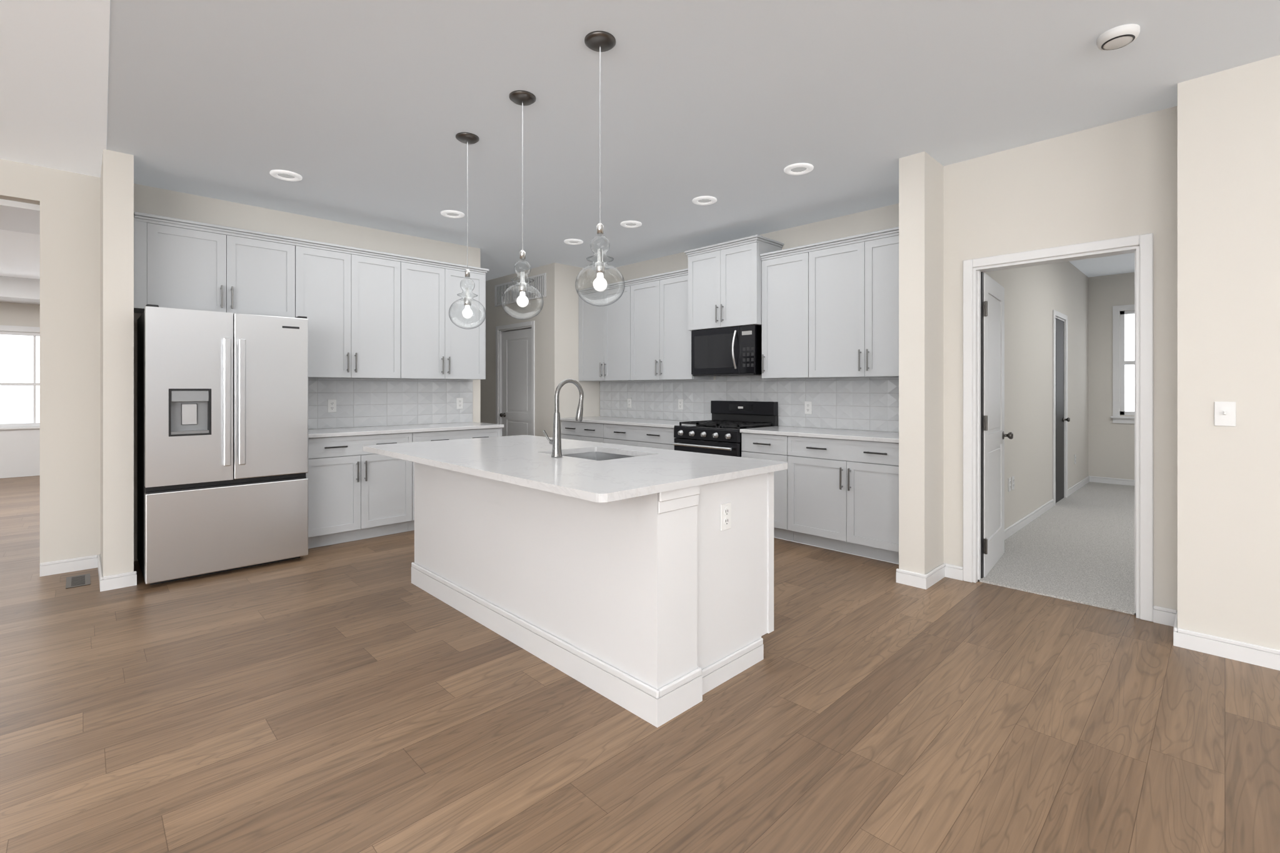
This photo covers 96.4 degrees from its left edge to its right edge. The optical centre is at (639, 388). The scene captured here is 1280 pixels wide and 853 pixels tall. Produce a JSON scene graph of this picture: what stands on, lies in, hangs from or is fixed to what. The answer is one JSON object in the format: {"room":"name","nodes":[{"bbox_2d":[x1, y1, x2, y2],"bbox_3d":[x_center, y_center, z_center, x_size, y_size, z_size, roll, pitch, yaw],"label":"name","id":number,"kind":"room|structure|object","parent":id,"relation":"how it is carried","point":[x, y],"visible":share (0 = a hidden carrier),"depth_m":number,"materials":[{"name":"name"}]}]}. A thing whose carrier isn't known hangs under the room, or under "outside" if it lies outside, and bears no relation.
{"room":"kitchen","nodes":[
{"label":"kitchen","id":0,"kind":"room"},
{"bbox_2d":[0,301,39,427],"bbox_3d":[-9.643,-0.120,7.718,9.000,2.790,0.120,0,0,-44],"label":"wall","id":1,"kind":"structure","parent":0,"point":[17,314],"depth_m":8.28,"materials":[{"name":"beige paint"}]},
{"bbox_2d":[0,325,39,478],"bbox_3d":[-9.656,0.185,7.643,8.975,2.180,0.130,0,0,-44],"label":"sunroom window","id":2,"kind":"structure","parent":1,"relation":"in","point":[19,349],"depth_m":8.30,"materials":[{"name":"white paint"}]},
{"bbox_2d":[0,198,39,304],"bbox_3d":[-7.400,-1.375,5.317,8.850,0.280,6.450,0,0,-44],"label":"ceiling tray","id":3,"kind":"object","parent":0,"point":[15,216],"depth_m":4.46,"materials":[{"name":"white paint"}]},
{"bbox_2d":[0,0,109,279],"bbox_3d":[-5.250,-1.512,1.161,6.115,0.001,18.000,0,0,-44],"label":"ceiling","id":4,"kind":"structure","parent":0,"point":[54,54],"depth_m":2.91,"materials":[{"name":"white paint"}]},
{"bbox_2d":[100,149,133,576],"bbox_3d":[-3.575,-0.120,3.903,0.145,2.790,0.680,0,0,-44],"label":"wall","id":5,"kind":"structure","parent":0,"point":[117,174],"depth_m":3.66,"materials":[{"name":"beige paint"}]},
{"bbox_2d":[40,554,136,591],"bbox_3d":[-3.672,1.230,3.798,0.780,0.090,0.295,0,0,32],"label":"baseboard","id":6,"kind":"structure","parent":5,"relation":"attached to","point":[127,579],"depth_m":3.90,"materials":[{"name":"white paint"}]},
{"bbox_2d":[0,158,599,563],"bbox_3d":[-4.371,-0.120,3.684,10.900,2.790,0.120,0,0,-44],"label":"wall","id":7,"kind":"structure","parent":0,"point":[70,202],"depth_m":4.05,"materials":[{"name":"beige paint"}]},
{"bbox_2d":[133,211,489,379],"bbox_3d":[-2.640,-0.658,5.020,2.719,1.126,0.382,0,0,-44],"label":"upper cabinet","id":8,"kind":"object","parent":7,"relation":"attached to","point":[370,314],"visible":0.93,"depth_m":4.86,"materials":[{"name":"paint"}]},
{"bbox_2d":[308,378,472,429],"bbox_3d":[-2.422,0.130,5.498,1.767,0.448,0.008,0,0,-44],"label":"backsplash","id":9,"kind":"structure","parent":7,"relation":"attached to","point":[360,402],"depth_m":5.48,"materials":[{"name":"tile"}]},
{"bbox_2d":[327,399,336,412],"bbox_3d":[-2.771,0.155,5.145,0.072,0.116,0.009,0,0,-44],"label":"outlet","id":10,"kind":"object","parent":9,"relation":"attached to","point":[331,403],"visible":1,"depth_m":5.14,"materials":[{"name":"white plastic"}]},
{"bbox_2d":[456,398,463,409],"bbox_3d":[-1.891,0.155,6.005,0.072,0.116,0.009,0,0,-44],"label":"outlet","id":11,"kind":"object","parent":9,"relation":"attached to","point":[459,401],"visible":1,"depth_m":6.00,"materials":[{"name":"white plastic"}]},
{"bbox_2d":[480,264,548,436],"bbox_3d":[-1.818,-0.120,7.768,0.120,2.790,2.150,0,0,-44],"label":"wall","id":12,"kind":"structure","parent":0,"point":[537,310],"depth_m":7.36,"materials":[{"name":"beige paint"}]},
{"bbox_2d":[495,279,520,306],"bbox_3d":[-1.760,-1.268,7.613,0.011,0.293,0.623,0,0,-44],"label":"air vent","id":13,"kind":"object","parent":12,"relation":"in","point":[507,293],"depth_m":7.62,"materials":[{"name":"white metal"}]},
{"bbox_2d":[499,328,531,436],"bbox_3d":[-1.598,0.246,7.525,0.167,2.033,0.765,0,0,-44],"label":"pantry door","id":14,"kind":"structure","parent":12,"relation":"in","point":[515,415],"depth_m":7.52,"materials":[{"name":"white paint"}]},
{"bbox_2d":[495,320,534,435],"bbox_3d":[-1.600,0.212,7.532,0.138,2.126,0.922,0,0,-44],"label":"door frame","id":15,"kind":"structure","parent":12,"relation":"attached to","point":[513,327],"depth_m":7.69,"materials":[{"name":"white paint"}]},
{"bbox_2d":[525,273,546,299],"bbox_3d":[-1.302,-1.268,7.146,0.011,0.293,0.453,0,0,-44],"label":"air vent","id":16,"kind":"object","parent":12,"relation":"in","point":[536,285],"depth_m":7.13,"materials":[{"name":"white metal"}]},
{"bbox_2d":[0,475,1279,852],"bbox_3d":[-3.773,1.305,2.604,10.245,0.060,18.000,0,0,-44],"label":"floor","id":17,"kind":"structure","parent":0,"point":[322,700],"depth_m":2.14,"materials":[{"name":"brown wood"}]},
{"bbox_2d":[65,573,90,588],"bbox_3d":[-3.721,1.272,3.788,0.115,0.006,0.300,0,0,-44],"label":"floor vent","id":18,"kind":"object","parent":17,"relation":"in","point":[79,580],"visible":1,"depth_m":3.78,"materials":[{"name":"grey metal"}]},
{"bbox_2d":[137,304,308,584],"bbox_3d":[-3.067,0.369,4.213,0.920,1.812,0.866,0,0,-44],"label":"fridge","id":19,"kind":"object","parent":17,"relation":"on","point":[222,397],"visible":1,"depth_m":3.90,"materials":[{"name":"grey metal"}]},
{"bbox_2d":[305,428,501,548],"bbox_3d":[-2.197,0.831,5.264,1.753,0.888,0.652,0,0,-44],"label":"base cabinet","id":20,"kind":"object","parent":17,"relation":"on","point":[354,494],"visible":0.55,"depth_m":4.75,"materials":[{"name":"paint"}]},
{"bbox_2d":[308,421,504,438],"bbox_3d":[-2.199,0.370,5.270,1.767,0.030,0.641,0,0,-44],"label":"countertop","id":21,"kind":"structure","parent":20,"relation":"on","point":[327,432],"depth_m":5.12,"materials":[{"name":"stone"}]},
{"bbox_2d":[362,435,787,727],"bbox_3d":[-0.505,0.815,3.163,1.200,0.920,2.300,0,0,-44],"label":"kitchen island","id":22,"kind":"object","parent":17,"relation":"on","point":[621,575],"visible":0.95,"depth_m":2.55,"materials":[{"name":"white paint"}]},
{"bbox_2d":[543,378,583,457],"bbox_3d":[-0.391,0.150,3.009,0.224,0.408,0.096,0,0,-25],"label":"faucet","id":23,"kind":"object","parent":22,"relation":"on","point":[555,442],"visible":1,"depth_m":2.96,"materials":[{"name":"silver metal"}]},
{"bbox_2d":[562,451,636,460],"bbox_3d":[-0.236,0.496,3.160,0.454,0.218,0.564,0,0,-44],"label":"sink basin","id":24,"kind":"object","parent":22,"relation":"in","point":[592,455],"visible":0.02,"depth_m":3.45,"materials":[{"name":"silver metal"}]},
{"bbox_2d":[720,502,731,531],"bbox_3d":[0.377,0.560,2.504,0.072,0.116,0.009,0,0,-44],"label":"island outlet","id":25,"kind":"object","parent":22,"relation":"attached to","point":[725,509],"visible":1,"depth_m":2.50,"materials":[{"name":"white plastic"}]},
{"bbox_2d":[561,420,675,449],"bbox_3d":[-0.093,0.831,6.461,0.652,0.888,1.879,0,0,-44],"label":"base cabinet","id":26,"kind":"object","parent":17,"relation":"on","point":[657,437],"visible":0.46,"depth_m":6.17,"materials":[{"name":"paint"}]},
{"bbox_2d":[560,416,688,428],"bbox_3d":[-0.090,0.370,6.465,0.641,0.030,1.882,0,0,-44],"label":"countertop","id":27,"kind":"structure","parent":26,"relation":"on","point":[659,423],"depth_m":6.31,"materials":[{"name":"stone"}]},
{"bbox_2d":[672,400,778,456],"bbox_3d":[0.803,0.700,5.486,0.702,1.150,0.760,0,0,-44],"label":"stove","id":28,"kind":"object","parent":17,"relation":"on","point":[721,435],"visible":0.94,"depth_m":5.43,"materials":[{"name":"black metal"}]},
{"bbox_2d":[741,433,898,563],"bbox_3d":[1.615,0.831,4.714,0.652,0.888,1.473,0,0,-44],"label":"base cabinet","id":29,"kind":"object","parent":17,"relation":"on","point":[839,495],"visible":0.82,"depth_m":4.42,"materials":[{"name":"paint"}]},
{"bbox_2d":[740,425,898,443],"bbox_3d":[1.619,0.370,4.717,0.641,0.030,1.476,0,0,-44],"label":"countertop","id":30,"kind":"structure","parent":29,"relation":"on","point":[847,434],"depth_m":4.61,"materials":[{"name":"stone"}]},
{"bbox_2d":[898,151,943,574],"bbox_3d":[2.093,-0.120,4.032,0.930,2.790,0.160,0,0,-44],"label":"wall column","id":31,"kind":"structure","parent":17,"relation":"on","point":[921,177],"depth_m":3.72,"materials":[{"name":"beige paint"}]},
{"bbox_2d":[106,0,1279,281],"bbox_3d":[-1.716,-1.575,4.616,16.000,0.120,18.000,0,0,-44],"label":"ceiling","id":32,"kind":"structure","parent":0,"point":[367,102],"depth_m":2.98,"materials":[{"name":"white paint"}]},
{"bbox_2d":[270,170,302,181],"bbox_3d":[-2.507,-1.507,4.052,0.196,0.016,0.196,0,0,-44],"label":"recessed light","id":33,"kind":"object","parent":32,"relation":"in","point":[284,175],"visible":1,"depth_m":4.04,"materials":[{"name":"white"}]},
{"bbox_2d":[440,210,464,218],"bbox_3d":[-1.620,-1.507,4.947,0.196,0.016,0.196,0,0,-44],"label":"recessed light","id":34,"kind":"object","parent":32,"relation":"in","point":[450,214],"visible":1,"depth_m":4.93,"materials":[{"name":"white"}]},
{"bbox_2d":[455,132,479,318],"bbox_3d":[-1.039,-0.937,3.445,0.216,1.156,0.216,0,0,-44],"label":"pendant light","id":35,"kind":"object","parent":32,"relation":"hanging from","point":[467,138],"visible":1,"depth_m":3.43,"materials":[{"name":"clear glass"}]},
{"bbox_2d":[509,90,535,307],"bbox_3d":[-0.610,-0.937,2.970,0.216,1.156,0.216,0,0,-44],"label":"pendant light","id":36,"kind":"object","parent":32,"relation":"hanging from","point":[522,98],"visible":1,"depth_m":2.96,"materials":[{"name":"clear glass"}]},
{"bbox_2d":[563,238,583,244],"bbox_3d":[-0.683,-1.507,5.877,0.196,0.016,0.196,0,0,-44],"label":"recessed light","id":37,"kind":"object","parent":32,"relation":"in","point":[570,241],"visible":1,"depth_m":5.86,"materials":[{"name":"white"}]},
{"bbox_2d":[584,30,615,291],"bbox_3d":[-0.173,-0.937,2.488,0.216,1.156,0.216,0,0,-44],"label":"pendant light","id":38,"kind":"object","parent":32,"relation":"hanging from","point":[599,41],"visible":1,"depth_m":2.48,"materials":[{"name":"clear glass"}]},
{"bbox_2d":[620,220,641,228],"bbox_3d":[-0.082,-1.507,5.248,0.196,0.016,0.196,0,0,-44],"label":"recessed light","id":39,"kind":"object","parent":32,"relation":"in","point":[627,224],"visible":1,"depth_m":5.23,"materials":[{"name":"white"}]},
{"bbox_2d":[692,196,716,204],"bbox_3d":[0.519,-1.507,4.591,0.196,0.016,0.196,0,0,-44],"label":"recessed light","id":40,"kind":"object","parent":32,"relation":"in","point":[700,200],"visible":1,"depth_m":4.58,"materials":[{"name":"white"}]},
{"bbox_2d":[783,163,813,174],"bbox_3d":[1.091,-1.507,3.933,0.196,0.016,0.196,0,0,-44],"label":"recessed light","id":41,"kind":"object","parent":32,"relation":"in","point":[798,169],"visible":1,"depth_m":3.92,"materials":[{"name":"white"}]},
{"bbox_2d":[1096,23,1139,50],"bbox_3d":[2.043,-1.495,2.445,0.144,0.040,0.144,0,0,-44],"label":"smoke detector","id":42,"kind":"object","parent":32,"relation":"attached to","point":[1119,37],"visible":1,"depth_m":2.42,"materials":[{"name":"white plastic"}]},
{"bbox_2d":[603,203,898,432],"bbox_3d":[1.025,-0.120,5.875,0.120,2.790,4.290,0,0,-44],"label":"wall","id":43,"kind":"structure","parent":0,"point":[885,217],"depth_m":5.25,"materials":[{"name":"beige paint"}]},
{"bbox_2d":[576,268,713,381],"bbox_3d":[-0.007,-0.658,6.566,0.382,1.126,1.851,0,0,-44],"label":"upper cabinet","id":44,"kind":"object","parent":43,"relation":"attached to","point":[635,329],"visible":0.96,"depth_m":6.38,"materials":[{"name":"paint"}]},
{"bbox_2d":[684,234,783,330],"bbox_3d":[0.903,-0.983,5.585,0.452,0.796,0.872,0,0,-44],"label":"upper cabinet","id":45,"kind":"object","parent":43,"relation":"attached to","point":[725,279],"visible":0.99,"depth_m":5.40,"materials":[{"name":"paint"}]},
{"bbox_2d":[691,325,761,376],"bbox_3d":[0.899,-0.353,5.580,0.465,0.454,0.756,0,0,-44],"label":"microwave","id":46,"kind":"object","parent":45,"relation":"attached to","point":[732,351],"visible":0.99,"depth_m":5.41,"materials":[{"name":"black metal"}]},
{"bbox_2d":[600,375,898,431],"bbox_3d":[0.926,0.113,5.884,0.008,0.482,4.115,0,0,-44],"label":"backsplash","id":47,"kind":"structure","parent":43,"relation":"attached to","point":[865,404],"depth_m":5.46,"materials":[{"name":"tile"}]},
{"bbox_2d":[627,398,631,408],"bbox_3d":[-0.129,0.175,6.950,0.009,0.116,0.072,0,0,-44],"label":"outlet","id":48,"kind":"object","parent":47,"relation":"attached to","point":[629,400],"visible":1,"depth_m":6.94,"materials":[{"name":"white plastic"}]},
{"bbox_2d":[678,399,683,409],"bbox_3d":[0.451,0.175,6.356,0.009,0.116,0.072,0,0,-44],"label":"outlet","id":49,"kind":"object","parent":47,"relation":"attached to","point":[680,401],"visible":1,"depth_m":6.35,"materials":[{"name":"white plastic"}]},
{"bbox_2d":[805,401,811,414],"bbox_3d":[1.542,0.175,5.241,0.009,0.116,0.072,0,0,-44],"label":"outlet","id":50,"kind":"object","parent":47,"relation":"attached to","point":[808,404],"visible":1,"depth_m":5.24,"materials":[{"name":"white plastic"}]},
{"bbox_2d":[760,226,898,378],"bbox_3d":[1.722,-0.658,4.798,0.382,1.126,1.444,0,0,-44],"label":"upper cabinet","id":51,"kind":"object","parent":43,"relation":"attached to","point":[830,309],"visible":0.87,"depth_m":4.72,"materials":[{"name":"paint"}]},
{"bbox_2d":[983,261,1088,529],"bbox_3d":[4.141,-0.120,5.950,5.600,2.790,0.120,0,0,-44],"label":"wall","id":52,"kind":"structure","parent":0,"point":[1032,294],"depth_m":5.72,"materials":[{"name":"beige paint"}]},
{"bbox_2d":[983,273,1013,576],"bbox_3d":[2.526,0.244,4.141,0.766,2.038,0.174,0,0,-44],"label":"open bedroom door","id":53,"kind":"structure","parent":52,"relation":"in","point":[994,435],"depth_m":4.10,"materials":[{"name":"white paint"}]},
{"bbox_2d":[1008,477,1011,491],"bbox_3d":[3.185,0.825,4.925,0.072,0.116,0.009,0,0,-44],"label":"bedroom outlet","id":54,"kind":"object","parent":52,"relation":"attached to","point":[1009,479],"visible":1,"depth_m":4.92,"materials":[{"name":"white plastic"}]},
{"bbox_2d":[1011,476,1014,489],"bbox_3d":[3.264,0.825,5.001,0.072,0.116,0.009,0,0,-44],"label":"bedroom outlet","id":55,"kind":"object","parent":52,"relation":"attached to","point":[1012,477],"visible":1,"depth_m":4.99,"materials":[{"name":"white plastic"}]},
{"bbox_2d":[1052,310,1067,506],"bbox_3d":[4.676,0.212,6.460,0.732,2.126,0.138,0,0,-44],"label":"door frame","id":56,"kind":"structure","parent":52,"relation":"attached to","point":[1055,313],"depth_m":6.27,"materials":[{"name":"white paint"}]},
{"bbox_2d":[1055,318,1069,503],"bbox_3d":[4.721,0.244,6.415,0.584,2.042,0.097,0,0,-44],"label":"closet door","id":57,"kind":"structure","parent":52,"relation":"in","point":[1060,419],"depth_m":6.44,"materials":[{"name":"grey wood"}]},
{"bbox_2d":[1004,476,1134,539],"bbox_3d":[5.636,1.230,4.335,5.480,0.090,4.280,0,0,-44],"label":"baseboard","id":58,"kind":"structure","parent":52,"relation":"attached to","point":[1010,530],"depth_m":6.07,"materials":[{"name":"white paint"}]},
{"bbox_2d":[1074,454,1076,464],"bbox_3d":[5.388,0.875,7.077,0.072,0.116,0.009,0,0,-44],"label":"bedroom outlet","id":59,"kind":"object","parent":52,"relation":"attached to","point":[1075,455],"visible":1,"depth_m":7.07,"materials":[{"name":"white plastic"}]},
{"bbox_2d":[977,481,1136,615],"bbox_3d":[5.652,1.299,4.350,5.675,0.072,4.520,0,0,-44],"label":"floor","id":60,"kind":"structure","parent":0,"point":[1080,550],"depth_m":4.39,"materials":[{"name":"grey carpet"}]},
{"bbox_2d":[943,106,1177,611],"bbox_3d":[2.520,-0.120,3.516,0.120,2.790,1.175,0,0,-44],"label":"wall","id":61,"kind":"structure","parent":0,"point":[1117,179],"depth_m":3.36,"materials":[{"name":"beige paint"}]},
{"bbox_2d":[980,271,983,578],"bbox_3d":[2.285,0.248,3.824,0.034,2.053,0.014,0,0,-44],"label":"door frame","id":62,"kind":"structure","parent":61,"relation":"in","point":[982,274],"depth_m":3.81,"materials":[{"name":"white wood"}]},
{"bbox_2d":[963,233,1153,621],"bbox_3d":[2.526,0.212,3.511,0.156,2.126,0.942,0,0,-44],"label":"door frame","id":63,"kind":"structure","parent":61,"relation":"attached to","point":[1143,252],"depth_m":3.32,"materials":[{"name":"white paint"}]},
{"bbox_2d":[1088,272,1134,479],"bbox_3d":[7.680,-0.120,6.249,0.120,2.790,4.400,0,0,-44],"label":"wall","id":64,"kind":"structure","parent":0,"point":[1111,445],"depth_m":7.65,"materials":[{"name":"beige paint"}]},
{"bbox_2d":[1110,304,1134,423],"bbox_3d":[6.583,-0.320,7.303,0.125,1.550,0.880,0,0,-44],"label":"bedroom window","id":65,"kind":"structure","parent":64,"relation":"in","point":[1123,322],"depth_m":7.54,"materials":[{"name":"white paint"}]},
{"bbox_2d":[1177,55,1279,649],"bbox_3d":[4.451,-0.120,1.320,0.430,2.790,4.665,0,0,-44],"label":"wall","id":66,"kind":"structure","parent":0,"point":[1229,120],"depth_m":2.71,"materials":[{"name":"beige paint"}]},
{"bbox_2d":[896,563,1279,670],"bbox_3d":[3.917,1.230,1.741,0.364,0.090,6.014,0,0,-44],"label":"baseboard","id":67,"kind":"structure","parent":66,"relation":"attached to","point":[1265,657],"depth_m":2.79,"materials":[{"name":"white paint"}]},
{"bbox_2d":[1214,401,1236,426],"bbox_3d":[2.774,0.120,2.712,0.020,0.116,0.072,0,0,-44],"label":"light switch","id":68,"kind":"object","parent":66,"relation":"attached to","point":[1225,412],"visible":1,"depth_m":2.71,"materials":[{"name":"white plastic"}]}
]}

